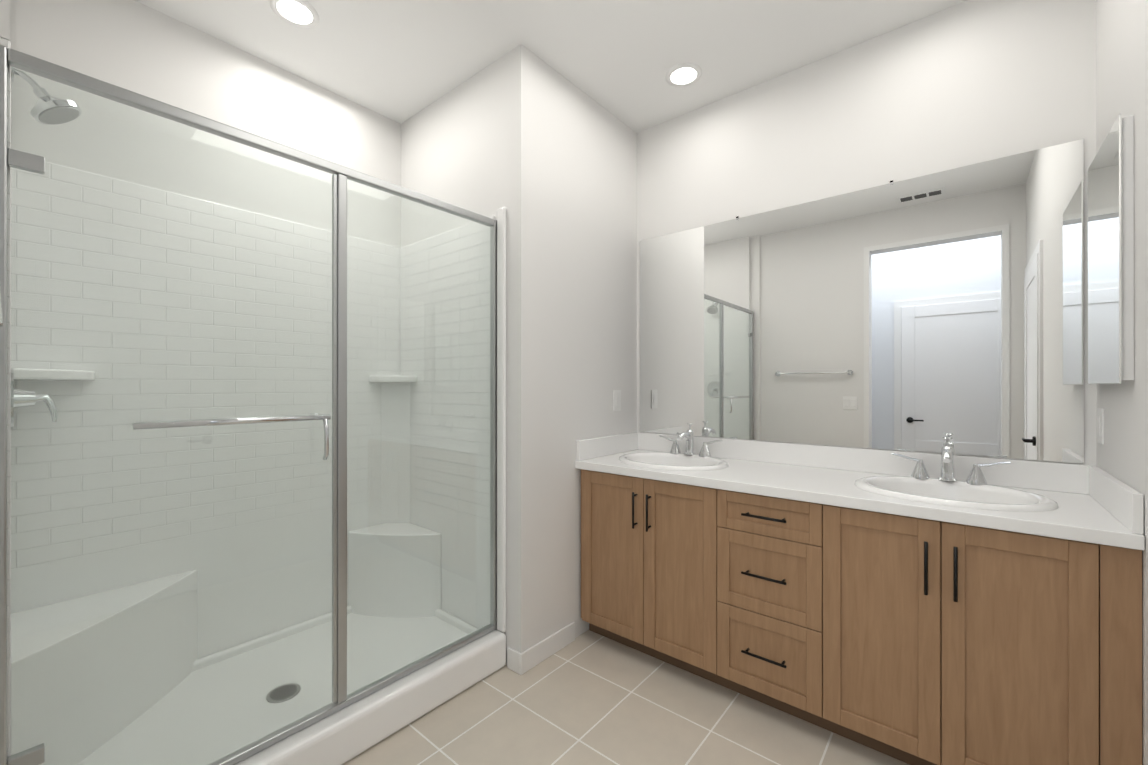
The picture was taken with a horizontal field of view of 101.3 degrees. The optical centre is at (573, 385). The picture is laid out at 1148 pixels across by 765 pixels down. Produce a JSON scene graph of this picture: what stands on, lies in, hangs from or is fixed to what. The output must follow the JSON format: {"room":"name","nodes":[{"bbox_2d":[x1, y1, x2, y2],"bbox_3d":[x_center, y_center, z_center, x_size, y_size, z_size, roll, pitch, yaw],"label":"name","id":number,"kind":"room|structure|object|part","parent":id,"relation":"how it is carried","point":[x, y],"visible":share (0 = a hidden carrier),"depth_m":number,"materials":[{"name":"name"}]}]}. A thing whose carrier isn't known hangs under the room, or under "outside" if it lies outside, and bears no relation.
{"room":"bathroom","nodes":[
{"label":"bathroom","id":0,"kind":"room"},
{"bbox_2d":[9,0,400,247],"bbox_3d":[-1.544,-0.120,2.096,0.120,2.740,1.610,0,0,40],"label":"wall","id":1,"kind":"structure","parent":0,"point":[138,47],"depth_m":1.96,"materials":[{"name":"white paint"}]},
{"bbox_2d":[401,44,636,664],"bbox_3d":[-0.353,-0.119,2.763,1.100,2.740,0.940,0,0,40],"label":"wall block","id":2,"kind":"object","parent":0,"point":[543,153],"visible":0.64,"depth_m":2.25,"materials":[{"name":"white paint"}]},
{"bbox_2d":[507,647,519,673],"bbox_3d":[-0.264,1.205,2.069,0.078,0.090,0.012,0,0,40],"label":"baseboard return","id":3,"kind":"object","parent":2,"relation":"attached to","point":[513,659],"visible":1,"depth_m":2.06,"materials":[{"name":"white wood"}]},
{"bbox_2d":[519,622,574,674],"bbox_3d":[-0.116,1.205,2.177,0.012,0.090,0.367,0,0,40],"label":"baseboard","id":4,"kind":"structure","parent":2,"relation":"attached to","point":[540,651],"depth_m":2.16,"materials":[{"name":"white wood"}]},
{"bbox_2d":[613,390,620,410],"bbox_3d":[0.240,0.081,2.608,0.008,0.115,0.070,0,0,40],"label":"light switch","id":5,"kind":"object","parent":2,"relation":"attached to","point":[616,400],"visible":1,"depth_m":2.60,"materials":[{"name":"white plastic"}]},
{"bbox_2d":[135,0,966,132],"bbox_3d":[-0.145,-1.540,0.667,4.500,0.100,4.500,0,0,40],"label":"ceiling","id":6,"kind":"structure","parent":0,"point":[400,61],"depth_m":2.02,"materials":[{"name":"white paint"}]},
{"bbox_2d":[270,0,318,27],"bbox_3d":[-1.108,-1.486,1.871,0.170,0.006,0.170,0,0,40],"label":"recessed light","id":7,"kind":"object","parent":6,"relation":"in","point":[294,12],"depth_m":1.87,"materials":[{"name":"white"}]},
{"bbox_2d":[666,63,701,86],"bbox_3d":[0.525,-1.486,2.255,0.170,0.006,0.170,0,0,40],"label":"recessed light","id":8,"kind":"object","parent":6,"relation":"in","point":[685,75],"depth_m":2.25,"materials":[{"name":"white"}]},
{"bbox_2d":[576,432,638,458],"bbox_3d":[0.192,0.321,2.540,0.019,0.099,0.543,0,0,40],"label":"backsplash","id":9,"kind":"structure","parent":0,"relation":"attached to","point":[607,445],"depth_m":2.50,"materials":[{"name":"white stone"}]},
{"bbox_2d":[343,630,908,764],"bbox_3d":[-0.145,1.300,0.665,4.500,0.100,4.500,0,0,40],"label":"floor","id":10,"kind":"structure","parent":0,"point":[588,697],"depth_m":1.73,"materials":[{"name":"tile"}]},
{"bbox_2d":[0,37,505,764],"bbox_3d":[-1.106,0.178,1.825,0.899,2.145,1.463,0,0,40],"label":"shower","id":11,"kind":"object","parent":10,"relation":"on","point":[252,487],"visible":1,"depth_m":1.82,"materials":[{"name":"white plastic"}]},
{"bbox_2d":[14,368,94,379],"bbox_3d":[-1.742,-0.037,1.584,0.200,0.035,0.200,0,0,40],"label":"shelf","id":12,"kind":"object","parent":11,"relation":"attached to","point":[58,375],"depth_m":1.54,"materials":[{"name":"white ceramic"}]},
{"bbox_3d":[-1.554,0.968,1.622,0.439,0.415,0.498,0,0,40],"label":"seat","id":13,"kind":"part","parent":11,"relation":"part of","materials":[{"name":"white plastic"}]},
{"bbox_3d":[-1.035,0.177,1.324,0.006,1.782,0.702,0,0,40],"label":"glass door","id":14,"kind":"part","parent":11,"relation":"part of","materials":[{"name":"clear glass"}]},
{"bbox_2d":[369,376,416,382],"bbox_3d":[-0.970,-0.037,2.528,0.180,0.035,0.180,0,0,40],"label":"shelf","id":15,"kind":"object","parent":11,"relation":"attached to","point":[412,380],"depth_m":2.50,"materials":[{"name":"white ceramic"}]},
{"bbox_2d":[348,523,440,617],"bbox_3d":[-0.921,0.963,2.416,0.398,0.425,0.289,0,0,40],"label":"shower seat","id":16,"kind":"object","parent":11,"relation":"attached to","point":[432,533],"depth_m":2.38,"materials":[{"name":"white plastic"}]},
{"bbox_2d":[575,467,1144,764],"bbox_3d":[0.886,0.830,1.958,1.822,0.842,0.588,0,0,40],"label":"bathroom vanity","id":17,"kind":"object","parent":10,"relation":"on","point":[946,606],"depth_m":1.53,"materials":[{"name":"brown wood"}]},
{"bbox_3d":[0.180,0.785,2.220,0.350,0.742,0.020,0,0,40],"label":"door","id":18,"kind":"part","parent":17,"relation":"part of","materials":[{"name":"brown wood"}]},
{"bbox_3d":[0.272,0.554,2.109,0.010,0.160,0.035,0,0,40],"label":"handle","id":19,"kind":"part","parent":17,"relation":"part of","materials":[{"name":"black metal"}]},
{"bbox_3d":[0.326,0.554,2.064,0.010,0.160,0.035,0,0,40],"label":"handle","id":20,"kind":"part","parent":17,"relation":"part of","materials":[{"name":"black metal"}]},
{"bbox_3d":[0.447,0.785,1.999,0.336,0.742,0.020,0,0,40],"label":"door","id":21,"kind":"part","parent":17,"relation":"part of","materials":[{"name":"brown wood"}]},
{"bbox_3d":[0.706,0.709,1.748,0.160,0.010,0.035,0,0,40],"label":"handle","id":22,"kind":"part","parent":17,"relation":"part of","materials":[{"name":"black metal"}]},
{"bbox_3d":[0.706,0.487,1.748,0.160,0.010,0.035,0,0,40],"label":"handle","id":23,"kind":"part","parent":17,"relation":"part of","materials":[{"name":"black metal"}]},
{"bbox_3d":[0.706,1.007,1.747,0.160,0.010,0.035,0,0,40],"label":"handle","id":24,"kind":"part","parent":17,"relation":"part of","materials":[{"name":"black metal"}]},
{"bbox_3d":[0.724,1.009,1.768,0.379,0.295,0.020,0,0,40],"label":"drawer","id":25,"kind":"part","parent":17,"relation":"part of","materials":[{"name":"brown wood"}]},
{"bbox_3d":[0.724,0.711,1.769,0.379,0.295,0.020,0,0,40],"label":"drawer","id":26,"kind":"part","parent":17,"relation":"part of","materials":[{"name":"brown wood"}]},
{"bbox_3d":[0.724,0.487,1.769,0.379,0.146,0.020,0,0,40],"label":"drawer","id":27,"kind":"part","parent":17,"relation":"part of","materials":[{"name":"brown wood"}]},
{"bbox_2d":[575,459,1144,546],"bbox_3d":[0.890,0.389,1.966,1.826,0.037,0.572,0,0,40],"label":"countertop","id":28,"kind":"structure","parent":17,"relation":"on","point":[1091,522],"depth_m":1.61,"materials":[{"name":"white stone"}]},
{"bbox_2d":[599,447,746,474],"bbox_3d":[0.475,0.439,2.296,0.546,0.169,0.429,0,0,40],"label":"sink","id":29,"kind":"object","parent":28,"relation":"in","point":[665,460],"depth_m":2.39,"materials":[{"name":"white ceramic"}]},
{"bbox_2d":[659,431,722,454],"bbox_3d":[0.572,0.295,2.413,0.352,0.125,0.155,0,0,40],"label":"faucet","id":30,"kind":"object","parent":28,"relation":"on","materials":[{"name":"silver metal"}]},
{"bbox_2d":[891,447,1010,482],"bbox_3d":[1.380,0.295,1.741,0.352,0.125,0.155,0,0,40],"label":"faucet","id":31,"kind":"object","parent":28,"relation":"on","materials":[{"name":"silver metal"}]},
{"bbox_2d":[843,471,1074,522],"bbox_3d":[1.282,0.439,1.624,0.546,0.169,0.429,0,0,40],"label":"sink","id":32,"kind":"object","parent":28,"relation":"in","point":[1013,498],"depth_m":1.66,"materials":[{"name":"white ceramic"}]},
{"bbox_3d":[0.996,0.785,1.542,0.323,0.742,0.020,0,0,40],"label":"door","id":33,"kind":"part","parent":17,"relation":"part of","materials":[{"name":"brown wood"}]},
{"bbox_3d":[1.077,0.554,1.440,0.010,0.160,0.035,0,0,40],"label":"handle","id":34,"kind":"part","parent":17,"relation":"part of","materials":[{"name":"black metal"}]},
{"bbox_3d":[1.131,0.554,1.395,0.010,0.160,0.035,0,0,40],"label":"handle","id":35,"kind":"part","parent":17,"relation":"part of","materials":[{"name":"black metal"}]},
{"bbox_3d":[1.246,0.785,1.334,0.322,0.742,0.020,0,0,40],"label":"door","id":36,"kind":"part","parent":17,"relation":"part of","materials":[{"name":"brown wood"}]},
{"bbox_2d":[637,0,1095,465],"bbox_3d":[0.734,-0.119,2.545,3.050,2.740,0.127,0,0,40],"label":"wall","id":37,"kind":"structure","parent":0,"point":[925,313],"depth_m":1.97,"materials":[{"name":"white paint"}]},
{"bbox_2d":[639,432,1096,494],"bbox_3d":[1.067,0.320,2.178,1.826,0.099,0.019,0,0,40],"label":"backsplash","id":38,"kind":"structure","parent":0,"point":[1057,476],"depth_m":2.01,"materials":[{"name":"white stone"}]},
{"bbox_2d":[1096,0,1147,764],"bbox_3d":[1.047,-0.120,0.630,0.120,2.740,2.430,0,0,40],"label":"wall","id":39,"kind":"structure","parent":0,"point":[1122,89],"depth_m":1.24,"materials":[{"name":"white paint"}]},
{"bbox_2d":[1097,408,1103,443],"bbox_3d":[1.717,0.130,1.536,0.008,0.115,0.070,0,0,40],"label":"outlet","id":40,"kind":"object","parent":39,"relation":"attached to","point":[1100,425],"visible":1,"depth_m":1.53,"materials":[{"name":"white plastic"}]},
{"bbox_2d":[1088,113,1133,383],"bbox_3d":[1.594,-0.365,1.405,0.027,0.720,0.420,0,0,40],"label":"medicine cabinet","id":41,"kind":"object","parent":39,"relation":"attached to","point":[1111,264],"visible":1,"depth_m":1.31,"materials":[{"name":"silver"}]},
{"bbox_2d":[1087,465,1143,534],"bbox_3d":[1.582,0.320,1.385,0.019,0.099,0.543,0,0,40],"label":"backsplash","id":42,"kind":"structure","parent":39,"relation":"attached to","point":[1117,498],"depth_m":1.30,"materials":[{"name":"white stone"}]},
{"bbox_3d":[-0.927,-0.121,0.614,0.925,2.740,0.120,0,0,40],"label":"wall","id":43,"kind":"structure","parent":0,"visible":0},
{"bbox_2d":[0,292,2,326],"bbox_3d":[-0.861,-0.120,0.673,0.660,0.050,0.054,0,0,40],"label":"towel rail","id":44,"kind":"object","parent":43,"relation":"attached to","point":[1,321],"visible":1,"depth_m":0.78,"materials":[{"name":"silver metal"}]},
{"bbox_3d":[-1.621,-0.120,1.207,0.900,2.740,0.145,0,0,40],"label":"wall","id":45,"kind":"structure","parent":0,"visible":0},
{"bbox_2d":[0,0,8,39],"bbox_3d":[-1.591,-1.135,1.302,0.794,0.709,0.037,0,0,40],"label":"wall","id":46,"kind":"structure","parent":45,"relation":"attached to","point":[4,19],"depth_m":1.06,"materials":[{"name":"white paint"}]}
]}

